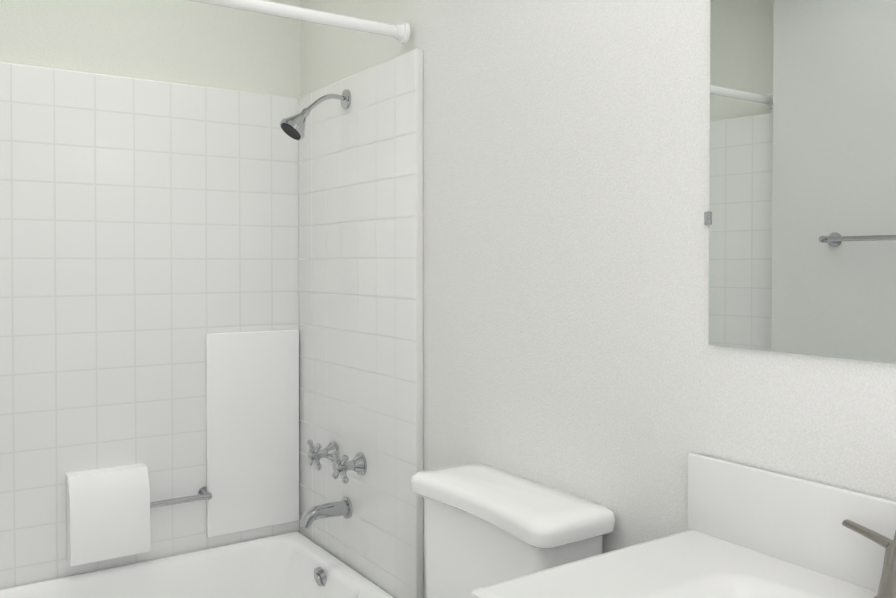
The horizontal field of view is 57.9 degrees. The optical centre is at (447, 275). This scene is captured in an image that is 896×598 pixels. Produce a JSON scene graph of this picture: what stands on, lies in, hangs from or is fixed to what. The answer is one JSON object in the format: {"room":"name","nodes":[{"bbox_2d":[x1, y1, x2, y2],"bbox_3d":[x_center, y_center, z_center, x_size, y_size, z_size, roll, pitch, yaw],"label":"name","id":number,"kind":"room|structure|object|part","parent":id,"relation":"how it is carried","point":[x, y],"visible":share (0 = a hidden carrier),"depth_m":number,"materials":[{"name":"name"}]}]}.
{"room":"bathroom","nodes":[
{"label":"bathroom","id":0,"kind":"room"},
{"bbox_2d":[0,0,300,97],"bbox_3d":[-1.346,-0.242,2.443,1.895,3.100,0.100,-1,1,-34],"label":"wall","id":1,"kind":"structure","parent":0,"point":[188,42],"depth_m":2.65,"materials":[{"name":"paint"}]},
{"bbox_2d":[0,62,299,589],"bbox_3d":[-1.185,0.160,2.479,1.595,1.575,0.030,-1,1,-34],"label":"wall tile","id":2,"kind":"structure","parent":1,"relation":"attached to","point":[149,235],"depth_m":2.57,"materials":[{"name":"white tile"}]},
{"bbox_2d":[66,329,299,565],"bbox_3d":[-0.832,0.537,2.654,0.761,0.685,0.082,-1,1,-34],"label":"wall fixtures","id":3,"kind":"object","parent":2,"relation":"attached to","point":[252,429],"visible":1,"depth_m":2.75,"materials":[{"name":"white ceramic"}]},
{"bbox_3d":[-1.052,0.739,2.509,0.230,0.267,0.082,-1,1,-34],"label":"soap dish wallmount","id":4,"kind":"part","parent":3,"relation":"part of","materials":[{"name":"white ceramic"}]},
{"bbox_3d":[-0.671,0.535,2.800,0.331,0.685,0.018,-1,1,-34],"label":"patch panel wallmount","id":5,"kind":"part","parent":3,"relation":"part of","materials":[{"name":"white ceramic"}]},
{"bbox_2d":[301,0,895,597],"bbox_3d":[0.315,-0.232,1.757,0.100,3.100,3.090,-1,1,-34],"label":"wall","id":6,"kind":"structure","parent":0,"point":[567,348],"depth_m":1.70,"materials":[{"name":"paint"}]},
{"bbox_2d":[298,49,422,597],"bbox_3d":[-0.300,0.339,2.572,0.025,1.935,0.805,-1,1,-34],"label":"wall tile","id":7,"kind":"structure","parent":6,"relation":"attached to","point":[361,273],"depth_m":2.46,"materials":[{"name":"white tile"}]},
{"bbox_2d":[280,89,350,140],"bbox_3d":[-0.412,-0.501,2.505,0.221,0.174,0.084,-1,1,-34],"label":"shower head","id":8,"kind":"object","parent":7,"relation":"attached to","point":[293,126],"visible":1,"depth_m":2.47},
{"bbox_2d":[299,439,366,528],"bbox_3d":[-0.389,0.661,2.538,0.165,0.247,0.277,-1,1,-34],"label":"tub faucet","id":9,"kind":"object","parent":7,"relation":"attached to","point":[357,463],"visible":1,"depth_m":2.52,"materials":[{"name":"silver metal"}]},
{"bbox_2d":[704,0,895,363],"bbox_3d":[0.733,-0.326,1.033,0.008,0.910,0.984,-1,1,-34],"label":"mirror","id":10,"kind":"object","parent":6,"relation":"attached to","point":[800,218],"visible":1,"depth_m":1.28,"materials":[{"name":"clear glass"}]},
{"bbox_3d":[-0.472,1.376,1.254,1.995,0.100,3.090,-1,1,-34],"label":"floor","id":11,"kind":"structure","parent":0,"visible":0},
{"bbox_2d":[0,532,394,597],"bbox_3d":[-0.990,1.118,2.141,1.610,0.390,0.768,-1,1,-34],"label":"bathtub","id":12,"kind":"object","parent":11,"relation":"on","point":[293,565],"visible":1,"depth_m":2.63,"materials":[{"name":"white ceramic"}]},
{"bbox_2d":[410,463,614,597],"bbox_3d":[-0.096,0.894,1.625,0.747,0.859,0.496,-1,1,-34],"label":"toilet","id":13,"kind":"object","parent":11,"relation":"on","point":[485,525],"visible":0.81,"depth_m":1.71,"materials":[{"name":"white ceramic"}]},
{"bbox_2d":[470,453,895,597],"bbox_3d":[0.485,0.802,0.954,0.524,1.057,0.913,-1,1,-34],"label":"bathroom vanity","id":14,"kind":"object","parent":11,"relation":"on","point":[754,532],"visible":1,"depth_m":1.25,"materials":[{"name":"white ceramic"}]},
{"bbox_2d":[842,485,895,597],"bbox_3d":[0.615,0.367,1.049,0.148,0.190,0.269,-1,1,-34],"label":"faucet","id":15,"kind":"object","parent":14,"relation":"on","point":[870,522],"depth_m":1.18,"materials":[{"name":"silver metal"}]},
{"bbox_3d":[-1.706,-0.230,1.640,0.211,3.100,0.911,-1,1,-34],"label":"wall","id":16,"kind":"structure","parent":0,"visible":0},
{"bbox_2d":[189,0,409,43],"bbox_3d":[-0.812,-0.672,1.804,1.662,0.062,0.062,-1,1,-34],"label":"shower rod","id":17,"kind":"object","parent":16,"relation":"attached to","point":[400,32],"visible":1,"depth_m":2.11,"materials":[{"name":"white metal"}]}
]}

